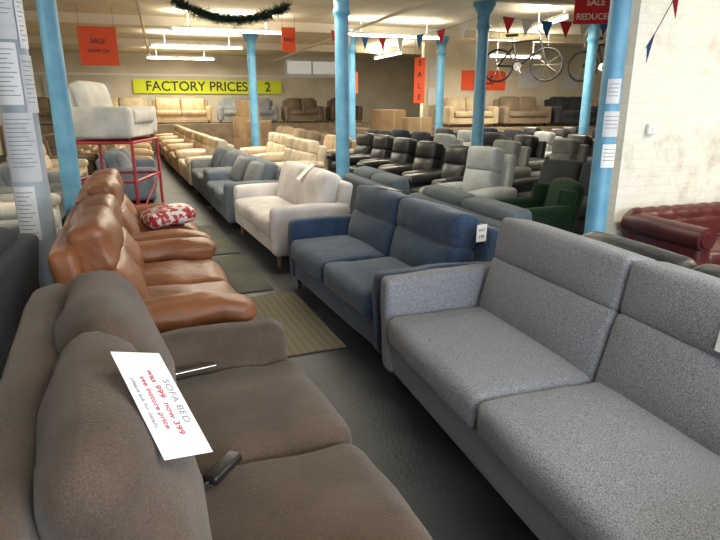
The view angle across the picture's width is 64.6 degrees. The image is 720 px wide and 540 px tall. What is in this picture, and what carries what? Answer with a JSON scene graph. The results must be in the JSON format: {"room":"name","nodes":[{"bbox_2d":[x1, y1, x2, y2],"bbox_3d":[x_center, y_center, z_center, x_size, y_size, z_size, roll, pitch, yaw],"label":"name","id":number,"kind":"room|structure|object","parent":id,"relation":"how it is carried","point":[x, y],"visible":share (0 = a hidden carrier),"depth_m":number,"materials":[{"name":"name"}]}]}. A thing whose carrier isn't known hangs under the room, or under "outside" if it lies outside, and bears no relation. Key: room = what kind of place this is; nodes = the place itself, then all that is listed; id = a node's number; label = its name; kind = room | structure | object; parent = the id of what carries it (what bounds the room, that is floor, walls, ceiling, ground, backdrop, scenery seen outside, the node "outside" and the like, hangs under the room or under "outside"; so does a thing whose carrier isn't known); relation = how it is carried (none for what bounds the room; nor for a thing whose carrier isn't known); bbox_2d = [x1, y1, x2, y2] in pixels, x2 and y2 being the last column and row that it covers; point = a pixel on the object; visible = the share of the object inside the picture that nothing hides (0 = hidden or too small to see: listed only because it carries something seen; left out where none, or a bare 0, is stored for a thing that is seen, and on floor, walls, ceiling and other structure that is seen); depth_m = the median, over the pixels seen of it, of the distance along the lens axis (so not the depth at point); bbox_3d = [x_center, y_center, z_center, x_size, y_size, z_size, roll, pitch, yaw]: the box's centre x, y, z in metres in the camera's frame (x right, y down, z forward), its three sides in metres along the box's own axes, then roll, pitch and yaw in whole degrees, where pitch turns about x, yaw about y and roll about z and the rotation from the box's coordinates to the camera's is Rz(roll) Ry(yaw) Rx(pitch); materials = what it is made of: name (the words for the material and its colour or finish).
{"room":"store","nodes":[
{"label":"store","id":0,"kind":"room"},
{"bbox_2d":[28,50,419,123],"bbox_3d":[-2.474,-6.985,23.583,21.400,3.400,0.200,-5,17,-18],"label":"wall","id":1,"kind":"structure","parent":0,"point":[383,84],"depth_m":22.63,"materials":[{"name":"beige paint"}]},
{"bbox_2d":[33,72,334,78],"bbox_3d":[-6.318,-7.490,21.947,12.800,0.080,0.059,-5,17,-18],"label":"trim rail","id":2,"kind":"object","parent":1,"relation":"attached to","point":[67,73],"visible":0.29,"depth_m":21.85,"materials":[{"name":"white"}]},
{"bbox_2d":[132,79,281,93],"bbox_3d":[-5.822,-7.112,22.151,5.600,0.500,0.013,-5,17,-18],"label":"banner","id":3,"kind":"object","parent":1,"relation":"attached to","point":[139,85],"visible":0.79,"depth_m":22.06,"materials":[{"name":"yellow"}]},
{"bbox_2d":[285,59,334,75],"bbox_3d":[-1.956,-8.252,23.246,2.200,0.580,0.074,-5,17,-18],"label":"window","id":4,"kind":"structure","parent":1,"relation":"in","point":[292,67],"depth_m":23.21,"materials":[{"name":"white"}]},
{"bbox_2d":[0,151,580,539],"bbox_3d":[1.784,-1.785,11.916,21.000,0.100,26.500,-5,17,-18],"label":"floor","id":5,"kind":"structure","parent":0,"point":[453,500],"depth_m":2.91,"materials":[{"name":"concrete"}]},
{"bbox_2d":[0,208,19,234],"bbox_3d":[-3.302,-0.334,4.898,0.940,1.016,0.918,-13,20,-37],"label":"recliner chair","id":6,"kind":"object","parent":5,"relation":"on","point":[8,217],"visible":0.04,"depth_m":4.79,"materials":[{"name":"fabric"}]},
{"bbox_2d":[0,227,39,378],"bbox_3d":[-2.244,0.315,2.930,0.905,0.865,1.624,-5,17,-18],"label":"fabric sofa","id":7,"kind":"object","parent":5,"relation":"on","point":[19,254],"visible":0.52,"depth_m":3.12,"materials":[{"name":"black"}]},
{"bbox_2d":[0,0,56,286],"bbox_3d":[-2.282,-1.149,3.789,0.437,3.199,0.437,-5,17,-18],"label":"column","id":8,"kind":"structure","parent":5,"relation":"on","point":[42,189],"depth_m":3.92,"materials":[{"name":"paint"}]},
{"bbox_2d":[0,0,42,239],"bbox_3d":[-2.231,-1.348,3.665,0.226,2.350,0.080,-13,20,-37],"label":"notices","id":9,"kind":"object","parent":8,"relation":"attached to","point":[19,128],"visible":0.99,"depth_m":3.74,"materials":[{"name":"white paper"}]},
{"bbox_2d":[0,193,61,235],"bbox_3d":[-3.653,-0.623,5.899,0.940,1.016,0.918,-5,17,-18],"label":"recliner chair","id":10,"kind":"object","parent":5,"relation":"on","point":[7,201],"visible":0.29,"depth_m":6.09,"materials":[{"name":"white fabric"}]},
{"bbox_2d":[0,161,65,219],"bbox_3d":[-4.393,-1.025,7.611,0.880,0.836,1.774,-5,17,-18],"label":"fabric sofa","id":11,"kind":"object","parent":5,"relation":"on","point":[54,178],"visible":0.12,"depth_m":7.27,"materials":[{"name":"grey"}]},
{"bbox_2d":[6,144,88,187],"bbox_3d":[-5.116,-1.611,9.495,0.933,0.913,1.868,-5,17,-18],"label":"leather sofa","id":12,"kind":"object","parent":5,"relation":"on","point":[52,165],"visible":0.14,"depth_m":9.92,"materials":[{"name":"beige"}]},
{"bbox_2d":[35,0,81,219],"bbox_3d":[-3.324,-1.879,6.310,0.399,3.199,0.399,-5,17,-18],"label":"column","id":13,"kind":"structure","parent":5,"relation":"on","point":[47,12],"depth_m":6.24,"materials":[{"name":"paint"}]},
{"bbox_2d":[42,134,98,174],"bbox_3d":[-5.677,-2.166,11.225,0.940,1.016,0.918,-5,17,-18],"label":"recliner chair","id":14,"kind":"object","parent":5,"relation":"on","point":[49,142],"visible":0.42,"depth_m":10.89,"materials":[{"name":"beige fabric"}]},
{"bbox_2d":[75,136,163,203],"bbox_3d":[-3.251,-1.195,7.687,0.839,1.120,1.139,-1,16,-3],"label":"metal rack","id":15,"kind":"object","parent":5,"relation":"on","point":[134,140],"visible":0.38,"depth_m":7.51,"materials":[{"name":"metal"}]},
{"bbox_2d":[68,81,157,140],"bbox_3d":[-3.237,-2.082,7.431,0.891,0.716,1.224,-1,16,-3],"label":"armchair","id":16,"kind":"object","parent":15,"relation":"on","point":[94,115],"visible":0.88,"depth_m":6.95,"materials":[{"name":"white"}]},
{"bbox_2d":[98,144,153,158],"bbox_3d":[-4.680,-2.209,11.561,0.933,0.913,1.868,-5,17,-18],"label":"leather sofa","id":17,"kind":"object","parent":5,"relation":"on","point":[139,154],"visible":0.16,"depth_m":10.97,"materials":[{"name":"beige"}]},
{"bbox_2d":[95,147,157,202],"bbox_3d":[-3.909,-1.628,9.693,0.880,0.836,1.724,-5,17,-18],"label":"fabric sofa","id":18,"kind":"object","parent":5,"relation":"on","point":[118,159],"visible":0.57,"depth_m":9.00,"materials":[{"name":"grey"}]},
{"bbox_2d":[75,168,211,239],"bbox_3d":[-1.892,-0.366,5.035,0.964,1.003,1.688,-6,17,-21],"label":"leather sofa","id":19,"kind":"object","parent":5,"relation":"on","point":[107,180],"visible":0.27,"depth_m":4.49,"materials":[{"name":"brown"}]},
{"bbox_2d":[139,203,195,228],"bbox_3d":[-1.778,-0.505,5.268,0.460,0.194,0.451,-10,19,-32],"label":"cushion","id":20,"kind":"object","parent":19,"relation":"on","point":[168,215],"visible":1,"depth_m":5.12,"materials":[{"name":"red fabric"}]},
{"bbox_2d":[46,193,255,330],"bbox_3d":[-1.271,0.068,3.533,0.964,1.003,1.688,-6,17,-21],"label":"leather sofa","id":21,"kind":"object","parent":5,"relation":"on","point":[177,280],"visible":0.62,"depth_m":2.97,"materials":[{"name":"brown"}]},
{"bbox_2d":[161,129,195,168],"bbox_3d":[-4.711,-3.233,15.098,0.933,0.913,1.868,-7,17,-22],"label":"leather sofa","id":22,"kind":"object","parent":5,"relation":"on","point":[189,134],"visible":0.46,"depth_m":14.96,"materials":[{"name":"beige"}]},
{"bbox_2d":[0,121,370,153],"bbox_3d":[-5.953,-5.068,21.453,12.740,0.899,2.330,-5,17,-18],"label":"display platform","id":23,"kind":"object","parent":5,"relation":"on","point":[224,130],"visible":0.15,"depth_m":20.60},
{"bbox_2d":[37,97,52,121],"bbox_3d":[-10.588,-5.426,19.431,2.024,0.914,0.913,-5,17,-18],"label":"sofa","id":24,"kind":"object","parent":23,"relation":"on","point":[44,114],"visible":0.2,"depth_m":19.36,"materials":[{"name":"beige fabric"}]},
{"bbox_2d":[110,97,147,106],"bbox_3d":[-8.503,-5.621,20.105,2.024,0.914,0.913,-5,17,-18],"label":"sofa","id":25,"kind":"object","parent":23,"relation":"on","point":[122,101],"visible":0.15,"depth_m":20.24,"materials":[{"name":"beige fabric"}]},
{"bbox_2d":[151,97,211,122],"bbox_3d":[-6.512,-5.807,20.749,2.124,0.914,0.913,-5,17,-18],"label":"sofa","id":26,"kind":"object","parent":23,"relation":"on","point":[167,108],"visible":0.88,"depth_m":20.64,"materials":[{"name":"beige leather"}]},
{"bbox_2d":[217,98,278,122],"bbox_3d":[-4.238,-6.020,21.484,2.224,0.914,0.913,-5,17,-18],"label":"sofa","id":27,"kind":"object","parent":23,"relation":"on","point":[226,108],"visible":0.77,"depth_m":21.35,"materials":[{"name":"grey fabric"}]},
{"bbox_2d":[281,98,322,122],"bbox_3d":[-2.247,-6.207,22.128,1.524,0.914,0.913,-5,17,-18],"label":"sofa","id":28,"kind":"object","parent":23,"relation":"on","point":[292,108],"visible":1,"depth_m":22.00,"materials":[{"name":"brown fabric"}]},
{"bbox_2d":[326,98,362,121],"bbox_3d":[-0.636,-6.357,22.648,1.324,0.914,0.913,-5,17,-18],"label":"sofa","id":29,"kind":"object","parent":23,"relation":"on","point":[330,108],"visible":0.52,"depth_m":22.47,"materials":[{"name":"brown leather"}]},
{"bbox_2d":[168,132,208,177],"bbox_3d":[-3.931,-2.720,13.323,0.933,0.913,1.868,-7,17,-22],"label":"leather sofa","id":30,"kind":"object","parent":5,"relation":"on","point":[200,143],"visible":0.49,"depth_m":13.22,"materials":[{"name":"beige"}]},
{"bbox_2d":[176,136,233,189],"bbox_3d":[-3.151,-2.206,11.548,0.933,0.913,1.868,-7,17,-22],"label":"leather sofa","id":31,"kind":"object","parent":5,"relation":"on","point":[185,157],"visible":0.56,"depth_m":11.38,"materials":[{"name":"beige"}]},
{"bbox_2d":[0,265,433,539],"bbox_3d":[-0.461,0.581,1.766,1.033,1.002,1.754,-7,18,-23],"label":"sofa","id":32,"kind":"object","parent":5,"relation":"on","point":[80,458],"depth_m":1.53,"materials":[{"name":"brown"}]},
{"bbox_2d":[111,350,213,458],"bbox_3d":[-0.413,0.273,1.191,0.116,0.199,0.260,-15,22,-41],"label":"price label","id":33,"kind":"object","parent":32,"relation":"attached to","point":[168,414],"visible":1,"depth_m":1.18,"materials":[{"name":"white paper"}]},
{"bbox_2d":[205,451,241,485],"bbox_3d":[-0.423,0.592,1.635,0.058,0.028,0.232,6,17,21],"label":"handset","id":34,"kind":"object","parent":32,"relation":"on","point":[221,468],"visible":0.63,"depth_m":1.66,"materials":[{"name":"black plastic"}]},
{"bbox_2d":[198,225,239,255],"bbox_3d":[-1.822,-0.371,6.833,0.450,0.010,1.600,-7,17,-22],"label":"mat","id":35,"kind":"object","parent":5,"relation":"on","point":[223,245],"visible":0.49,"depth_m":6.69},
{"bbox_2d":[191,146,247,205],"bbox_3d":[-2.377,-1.654,9.782,0.880,0.836,1.774,-7,17,-22],"label":"fabric sofa","id":36,"kind":"object","parent":5,"relation":"on","point":[222,158],"visible":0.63,"depth_m":9.73,"materials":[{"name":"grey"}]},
{"bbox_2d":[211,254,273,292],"bbox_3d":[-1.232,0.028,5.453,0.500,0.010,1.300,-7,17,-22],"label":"mat","id":37,"kind":"object","parent":5,"relation":"on","point":[240,273],"visible":0.56,"depth_m":5.39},
{"bbox_2d":[206,155,281,228],"bbox_3d":[-1.648,-1.165,8.092,0.880,0.836,1.724,-7,17,-22],"label":"fabric sofa","id":38,"kind":"object","parent":5,"relation":"on","point":[248,169],"visible":0.59,"depth_m":7.55,"materials":[{"name":"grey"}]},
{"bbox_2d":[232,100,260,149],"bbox_3d":[-3.585,-4.569,18.293,0.815,1.702,0.702,-9,18,-27],"label":"cardboard boxes","id":39,"kind":"object","parent":5,"relation":"on","point":[242,116],"visible":0.51,"depth_m":17.93,"materials":[{"name":"brown cardboard"}]},
{"bbox_2d":[242,33,259,146],"bbox_3d":[-2.635,-4.144,14.134,0.399,3.199,0.399,-5,17,-18],"label":"column","id":40,"kind":"structure","parent":5,"relation":"on","point":[250,38],"depth_m":13.95,"materials":[{"name":"paint"}]},
{"bbox_2d":[247,121,271,146],"bbox_3d":[-2.907,-3.815,16.766,0.800,1.101,0.702,-3,16,-10],"label":"cardboard boxes","id":41,"kind":"object","parent":5,"relation":"on","point":[265,127],"visible":0.46,"depth_m":16.41,"materials":[{"name":"brown cardboard"}]},
{"bbox_2d":[240,132,293,154],"bbox_3d":[-1.980,-2.486,12.427,0.941,0.962,1.968,-7,17,-22],"label":"leather sofa","id":42,"kind":"object","parent":5,"relation":"on","point":[276,142],"visible":0.33,"depth_m":12.65,"materials":[{"name":"beige"}]},
{"bbox_2d":[255,136,326,168],"bbox_3d":[-1.342,-1.958,10.606,0.941,0.962,1.968,-7,17,-22],"label":"leather sofa","id":43,"kind":"object","parent":5,"relation":"on","point":[306,151],"visible":0.43,"depth_m":10.18,"materials":[{"name":"beige"}]},
{"bbox_2d":[234,161,352,266],"bbox_3d":[-0.828,-0.715,6.423,0.922,0.901,1.873,-7,18,-23],"label":"fabric sofa","id":44,"kind":"object","parent":5,"relation":"on","point":[264,210],"visible":0.87,"depth_m":5.89,"materials":[{"name":"white fabric"}]},
{"bbox_2d":[248,291,345,356],"bbox_3d":[-0.615,0.381,4.234,0.620,0.012,1.250,-7,17,-22],"label":"striped rug","id":45,"kind":"object","parent":5,"relation":"on","point":[306,332],"visible":0.56,"depth_m":4.19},
{"bbox_2d":[298,130,324,144],"bbox_3d":[-1.633,-3.415,15.793,0.907,0.875,1.524,-9,18,-27],"label":"fabric sofa","id":46,"kind":"object","parent":5,"relation":"on","point":[311,135],"visible":0.2,"depth_m":15.40,"materials":[{"name":"beige"}]},
{"bbox_2d":[323,135,356,170],"bbox_3d":[-0.740,-2.677,13.244,0.907,0.875,1.524,-9,18,-27],"label":"fabric sofa","id":47,"kind":"object","parent":5,"relation":"on","point":[329,140],"visible":0.14,"depth_m":13.11,"materials":[{"name":"beige"}]},
{"bbox_2d":[333,0,349,179],"bbox_3d":[-0.266,-2.517,8.515,0.399,3.199,0.399,-5,17,-18],"label":"column","id":48,"kind":"structure","parent":5,"relation":"on","point":[341,11],"depth_m":8.38,"materials":[{"name":"paint"}]},
{"bbox_2d":[326,132,375,173],"bbox_3d":[-0.098,-2.262,11.558,0.940,1.016,0.918,-10,19,-32],"label":"recliner chair","id":49,"kind":"object","parent":5,"relation":"on","point":[364,141],"visible":0.27,"depth_m":11.49,"materials":[{"name":"leather"}]},
{"bbox_2d":[349,36,357,140],"bbox_3d":[-0.217,-4.195,14.307,0.399,3.199,0.399,-5,17,-18],"label":"column","id":50,"kind":"structure","parent":5,"relation":"on","point":[352,130],"depth_m":14.12,"materials":[{"name":"paint"}]},
{"bbox_2d":[349,135,394,172],"bbox_3d":[0.222,-1.999,10.648,0.940,1.016,0.918,-10,19,-32],"label":"recliner chair","id":51,"kind":"object","parent":5,"relation":"on","point":[382,144],"visible":0.31,"depth_m":10.56,"materials":[{"name":"leather"}]},
{"bbox_2d":[343,166,409,214],"bbox_3d":[0.408,-0.656,6.269,0.827,0.874,1.668,-5,17,-18],"label":"fabric sofa","id":52,"kind":"object","parent":5,"relation":"on","point":[364,174],"visible":0.16,"depth_m":6.02,"materials":[{"name":"grey"}]},
{"bbox_2d":[356,137,416,168],"bbox_3d":[0.540,-1.735,9.738,0.940,1.016,0.918,-10,19,-32],"label":"recliner chair","id":53,"kind":"object","parent":5,"relation":"on","point":[404,149],"visible":0.31,"depth_m":9.66,"materials":[{"name":"leather"}]},
{"bbox_2d":[371,110,405,131],"bbox_3d":[0.938,-4.437,18.377,0.915,1.401,0.802,-7,18,-23],"label":"cardboard boxes","id":54,"kind":"object","parent":5,"relation":"on","point":[389,120],"visible":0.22,"depth_m":17.94,"materials":[{"name":"brown cardboard"}]},
{"bbox_2d":[288,184,499,365],"bbox_3d":[0.130,-0.100,4.298,0.950,0.902,1.913,-7,18,-23],"label":"fabric sofa","id":55,"kind":"object","parent":5,"relation":"on","point":[344,260],"visible":0.72,"depth_m":4.04,"materials":[{"name":"blue"}]},
{"bbox_2d":[378,141,445,175],"bbox_3d":[0.859,-1.471,8.827,0.940,1.016,0.918,-10,19,-32],"label":"recliner chair","id":56,"kind":"object","parent":5,"relation":"on","point":[430,155],"visible":0.38,"depth_m":8.74,"materials":[{"name":"leather"}]},
{"bbox_2d":[402,117,431,132],"bbox_3d":[1.678,-3.823,16.614,0.800,1.201,0.702,-4,17,-13],"label":"cardboard boxes","id":57,"kind":"object","parent":5,"relation":"on","point":[411,124],"visible":0.27,"depth_m":16.23,"materials":[{"name":"brown cardboard"}]},
{"bbox_2d":[402,145,469,193],"bbox_3d":[1.178,-1.208,7.917,0.940,1.016,0.918,-10,19,-32],"label":"recliner chair","id":58,"kind":"object","parent":5,"relation":"on","point":[453,170],"visible":0.35,"depth_m":7.88,"materials":[{"name":"leather"}]},
{"bbox_2d":[434,36,449,131],"bbox_3d":[2.074,-4.351,14.845,0.399,3.199,0.399,-5,17,-18],"label":"column","id":59,"kind":"structure","parent":5,"relation":"on","point":[441,49],"depth_m":14.62,"materials":[{"name":"paint"}]},
{"bbox_2d":[433,133,462,147],"bbox_3d":[1.425,-2.138,11.128,0.940,1.016,0.918,-11,19,-32],"label":"recliner chair","id":60,"kind":"object","parent":5,"relation":"on","point":[446,139],"visible":0.1,"depth_m":10.99,"materials":[{"name":"grey fabric"}]},
{"bbox_2d":[419,146,516,198],"bbox_3d":[1.315,-0.926,6.840,0.949,1.075,0.888,-15,22,-41],"label":"recliner chair","id":61,"kind":"object","parent":5,"relation":"on","point":[489,172],"visible":0.31,"depth_m":6.79,"materials":[{"name":"fabric"}]},
{"bbox_2d":[408,184,531,229],"bbox_3d":[1.087,-0.192,4.664,0.857,0.874,1.868,-5,17,-18],"label":"fabric sofa","id":62,"kind":"object","parent":5,"relation":"on","point":[491,212],"visible":0.11,"depth_m":4.27,"materials":[{"name":"grey"}]},
{"bbox_2d":[471,0,496,145],"bbox_3d":[2.089,-2.943,9.985,0.399,3.199,0.399,-5,17,-18],"label":"column","id":63,"kind":"structure","parent":5,"relation":"on","point":[485,8],"depth_m":9.75,"materials":[{"name":"paint"}]},
{"bbox_2d":[331,15,482,50],"bbox_3d":[0.678,-4.441,10.815,0.054,0.590,4.086,-13,21,-38],"label":"bunting flags","id":64,"kind":"object","parent":63,"relation":"hanging from","point":[463,26],"visible":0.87,"depth_m":10.43,"materials":[{"name":"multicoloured fabric"}]},
{"bbox_2d":[503,16,607,37],"bbox_3d":[3.897,-4.082,9.245,3.109,0.606,0.045,2,16,7],"label":"bunting flags","id":65,"kind":"object","parent":63,"relation":"hanging from","point":[546,25],"visible":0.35,"depth_m":9.37,"materials":[{"name":"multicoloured fabric"}]},
{"bbox_2d":[483,132,511,146],"bbox_3d":[2.518,-2.281,11.623,0.940,1.016,0.918,-13,21,-38],"label":"recliner chair","id":66,"kind":"object","parent":5,"relation":"on","point":[489,138],"visible":0.16,"depth_m":11.56,"materials":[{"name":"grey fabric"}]},
{"bbox_2d":[493,140,531,179],"bbox_3d":[2.139,-1.547,9.089,0.940,1.016,0.918,-12,20,-36],"label":"recliner chair","id":67,"kind":"object","parent":5,"relation":"on","point":[522,153],"visible":0.16,"depth_m":8.97,"materials":[{"name":"grey fabric"}]},
{"bbox_2d":[431,124,595,135],"bbox_3d":[6.165,-4.243,18.606,8.140,0.899,1.780,-5,17,-18],"label":"display platform","id":68,"kind":"object","parent":5,"relation":"on","point":[501,128],"visible":0.14,"depth_m":17.57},
{"bbox_2d":[443,96,498,127],"bbox_3d":[3.301,-4.848,17.435,1.724,0.914,0.913,-5,17,-18],"label":"sofa","id":69,"kind":"object","parent":68,"relation":"on","point":[456,109],"visible":0.65,"depth_m":17.29,"materials":[{"name":"beige fabric"}]},
{"bbox_2d":[493,96,551,126],"bbox_3d":[5.101,-5.016,18.017,1.724,0.914,0.913,-5,17,-18],"label":"sofa","id":70,"kind":"object","parent":68,"relation":"on","point":[512,109],"visible":0.93,"depth_m":17.88,"materials":[{"name":"beige fabric"}]},
{"bbox_2d":[544,97,597,125],"bbox_3d":[6.902,-5.185,18.599,1.724,0.914,0.913,-5,17,-18],"label":"sofa","id":71,"kind":"object","parent":68,"relation":"on","point":[564,109],"visible":0.59,"depth_m":18.47,"materials":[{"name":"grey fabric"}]},
{"bbox_2d":[514,135,546,160],"bbox_3d":[2.875,-1.986,10.604,0.940,1.016,0.918,-11,20,-34],"label":"recliner chair","id":72,"kind":"object","parent":5,"relation":"on","point":[538,147],"visible":0.13,"depth_m":10.48,"materials":[{"name":"black leather"}]},
{"bbox_2d":[494,177,584,232],"bbox_3d":[1.799,-0.518,5.854,0.790,0.838,0.720,-2,16,-8],"label":"armchair","id":73,"kind":"object","parent":5,"relation":"on","point":[557,204],"visible":0.51,"depth_m":5.58,"materials":[{"name":"fabric"}]},
{"bbox_2d":[534,131,562,154],"bbox_3d":[3.655,-2.388,11.991,0.940,1.016,0.918,-10,19,-30],"label":"recliner chair","id":74,"kind":"object","parent":5,"relation":"on","point":[548,137],"visible":0.17,"depth_m":11.85,"materials":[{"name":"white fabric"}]},
{"bbox_2d":[381,216,719,539],"bbox_3d":[0.890,0.432,2.326,0.998,0.976,2.225,-5,17,-18],"label":"fabric sofa","id":75,"kind":"object","parent":5,"relation":"on","point":[579,375],"visible":1,"depth_m":2.16,"materials":[{"name":"grey"}]},
{"bbox_2d":[512,159,591,234],"bbox_3d":[2.615,-0.907,7.132,0.907,0.875,1.524,-13,20,-37],"label":"fabric sofa","id":76,"kind":"object","parent":5,"relation":"on","point":[551,169],"visible":0.18,"depth_m":7.25,"materials":[{"name":"grey"}]},
{"bbox_2d":[528,138,589,177],"bbox_3d":[3.232,-1.690,9.584,0.940,1.016,0.918,-9,18,-27],"label":"recliner chair","id":77,"kind":"object","parent":5,"relation":"on","point":[562,148],"visible":0.28,"depth_m":9.46,"materials":[{"name":"grey fabric"}]},
{"bbox_2d":[544,134,594,158],"bbox_3d":[4.012,-2.092,10.971,0.940,1.016,0.918,-11,19,-33],"label":"recliner chair","id":78,"kind":"object","parent":5,"relation":"on","point":[585,139],"visible":0.12,"depth_m":10.86,"materials":[{"name":"black leather"}]},
{"bbox_2d":[578,24,600,134],"bbox_3d":[4.708,-3.482,11.845,0.399,3.199,0.399,-5,17,-18],"label":"column","id":79,"kind":"structure","parent":5,"relation":"on","point":[593,37],"depth_m":11.64,"materials":[{"name":"paint"}]},
{"bbox_2d":[584,0,632,233],"bbox_3d":[2.038,-1.398,4.648,0.323,3.199,0.323,-5,17,-18],"label":"column","id":80,"kind":"structure","parent":5,"relation":"on","point":[619,17],"depth_m":4.62,"materials":[{"name":"paint"}]},
{"bbox_2d":[600,79,621,167],"bbox_3d":[2.050,-1.185,4.633,0.138,0.700,0.033,-2,16,-8],"label":"notices","id":81,"kind":"object","parent":80,"relation":"attached to","point":[611,118],"visible":1,"depth_m":4.62,"materials":[{"name":"paper"}]},
{"bbox_2d":[582,231,719,277],"bbox_3d":[1.835,0.329,2.935,0.870,0.836,1.968,-5,17,-18],"label":"leather sofa","id":82,"kind":"object","parent":5,"relation":"on","point":[663,255],"visible":0.08,"depth_m":2.92,"materials":[{"name":"black"}]},
{"bbox_2d":[621,202,719,265],"bbox_3d":[3.261,-0.185,4.936,1.878,0.710,0.835,-5,17,-18],"label":"sofa","id":83,"kind":"object","parent":5,"relation":"on","point":[692,231],"visible":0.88,"depth_m":4.66,"materials":[{"name":"leather"}]},
{"bbox_2d":[22,0,606,59],"bbox_3d":[1.784,-5.147,10.943,21.000,0.100,26.500,-5,17,-18],"label":"ceiling","id":84,"kind":"structure","parent":0,"point":[438,14],"depth_m":12.70,"materials":[{"name":"paint"}]},
{"bbox_2d":[75,4,119,65],"bbox_3d":[-5.141,-4.582,11.149,0.700,1.099,0.013,-5,17,-18],"label":"poster","id":85,"kind":"object","parent":84,"relation":"hanging from","point":[98,46],"visible":1,"depth_m":11.20,"materials":[{"name":"orange paper"}]},
{"bbox_2d":[145,52,214,59],"bbox_3d":[-6.036,-7.280,19.174,2.260,0.379,0.100,-5,17,-18],"label":"fluorescent light","id":86,"kind":"object","parent":84,"relation":"hanging from","point":[156,56],"visible":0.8,"depth_m":19.16,"materials":[{"name":"white"}]},
{"bbox_2d":[149,34,243,49],"bbox_3d":[-4.380,-6.173,15.352,2.460,0.379,0.100,-5,17,-18],"label":"fluorescent light","id":87,"kind":"object","parent":84,"relation":"hanging from","point":[153,44],"visible":1,"depth_m":15.34,"materials":[{"name":"white"}]},
{"bbox_2d":[27,35,421,54],"bbox_3d":[-0.848,-7.177,18.495,21.000,0.199,0.200,-5,17,-18],"label":"beam","id":88,"kind":"structure","parent":84,"relation":"attached to","point":[34,39],"depth_m":17.62,"materials":[{"name":"beige paint"}]},
{"bbox_2d":[169,13,281,34],"bbox_3d":[-2.789,-5.207,12.015,2.360,0.379,0.100,-5,17,-18],"label":"fluorescent light","id":89,"kind":"object","parent":84,"relation":"hanging from","point":[188,27],"visible":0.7,"depth_m":12.00,"materials":[{"name":"white"}]},
{"bbox_2d":[166,0,294,27],"bbox_3d":[-2.140,-4.380,9.626,2.206,0.638,0.370,-5,17,-18],"label":"tinsel garland","id":90,"kind":"object","parent":84,"relation":"hanging from","point":[265,15],"visible":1,"depth_m":9.61},
{"bbox_2d":[281,15,295,51],"bbox_3d":[-1.539,-5.087,12.265,0.300,0.749,0.013,-5,17,-18],"label":"poster","id":91,"kind":"object","parent":84,"relation":"hanging from","point":[288,33],"visible":0.99,"depth_m":12.30,"materials":[{"name":"orange paper"}]},
{"bbox_2d":[23,10,605,43],"bbox_3d":[0.683,-5.912,14.126,21.000,0.199,0.200,-5,17,-18],"label":"beam","id":92,"kind":"structure","parent":84,"relation":"attached to","point":[30,15],"depth_m":13.23,"materials":[{"name":"beige paint"}]},
{"bbox_2d":[267,0,435,63],"bbox_3d":[0.552,-4.734,10.631,0.058,0.058,26.480,-5,17,-18],"label":"pipe","id":93,"kind":"object","parent":84,"relation":"attached to","point":[422,3],"depth_m":11.33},
{"bbox_2d":[348,27,438,39],"bbox_3d":[0.782,-5.482,12.966,2.360,0.379,0.100,-5,17,-18],"label":"fluorescent light","id":94,"kind":"object","parent":84,"relation":"hanging from","point":[355,33],"visible":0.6,"depth_m":12.93,"materials":[{"name":"white"}]},
{"bbox_2d":[414,39,425,102],"bbox_3d":[1.645,-5.526,15.670,0.320,1.799,0.013,-5,17,-18],"label":"poster","id":95,"kind":"object","parent":84,"relation":"hanging from","point":[419,66],"visible":0.98,"depth_m":15.74,"materials":[{"name":"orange paper"}]},
{"bbox_2d":[486,14,563,82],"bbox_3d":[3.504,-4.761,12.261,1.746,1.372,0.566,8,18,25],"label":"bicycle","id":96,"kind":"object","parent":84,"relation":"hanging from","point":[517,66],"visible":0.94,"depth_m":12.27,"materials":[{"name":"black metal"}]},
{"bbox_2d":[475,0,574,6],"bbox_3d":[2.342,-4.541,9.392,21.000,0.199,0.200,-5,17,-18],"label":"beam","id":97,"kind":"structure","parent":84,"relation":"attached to","point":[571,3],"depth_m":9.62,"materials":[{"name":"beige paint"}]},
{"bbox_2d":[531,6,572,30],"bbox_3d":[3.634,-4.869,10.848,0.100,0.379,1.860,-1,16,-3],"label":"fluorescent light","id":98,"kind":"object","parent":84,"relation":"hanging from","point":[568,14],"visible":0.88,"depth_m":10.52,"materials":[{"name":"white"}]},
{"bbox_2d":[567,30,604,81],"bbox_3d":[5.778,-5.086,13.293,1.746,1.322,0.566,8,18,25],"label":"bicycle","id":99,"kind":"object","parent":84,"relation":"hanging from","point":[600,67],"visible":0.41,"depth_m":13.47,"materials":[{"name":"black"}]},
{"bbox_2d":[573,0,609,23],"bbox_3d":[3.217,-3.757,7.726,0.560,0.779,0.013,2,16,6],"label":"sale sign","id":100,"kind":"object","parent":84,"relation":"hanging from","point":[585,11],"visible":0.91,"depth_m":7.80,"materials":[{"name":"red"}]},
{"bbox_2d":[420,42,604,125],"bbox_3d":[5.824,-5.707,19.172,8.200,3.399,0.200,-5,17,-18],"label":"wall partition","id":101,"kind":"structure","parent":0,"point":[459,57],"depth_m":18.56,"materials":[{"name":"beige paint"}]},
{"bbox_2d":[461,70,505,90],"bbox_3d":[3.971,-6.072,18.271,1.600,0.600,0.013,-5,17,-18],"label":"poster","id":102,"kind":"object","parent":101,"relation":"attached to","point":[468,76],"visible":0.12,"depth_m":18.30,"materials":[{"name":"orange paper"}]},
{"bbox_2d":[517,68,541,87],"bbox_3d":[5.585,-6.317,18.757,0.900,0.600,0.008,-5,17,-18],"label":"framed notice","id":103,"kind":"object","parent":101,"relation":"attached to","point":[525,78],"visible":0.79,"depth_m":18.75,"materials":[{"name":"paper"}]},
{"bbox_2d":[560,74,578,89],"bbox_3d":[7.101,-6.363,19.275,0.700,0.500,0.008,-5,17,-18],"label":"framed notice","id":104,"kind":"object","parent":101,"relation":"attached to","point":[567,83],"visible":0.86,"depth_m":19.27,"materials":[{"name":"paper"}]},
{"bbox_2d":[605,0,719,237],"bbox_3d":[3.843,-1.729,5.432,3.480,3.399,0.350,-5,17,-18],"label":"wall pier","id":105,"kind":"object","parent":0,"point":[677,90],"depth_m":4.94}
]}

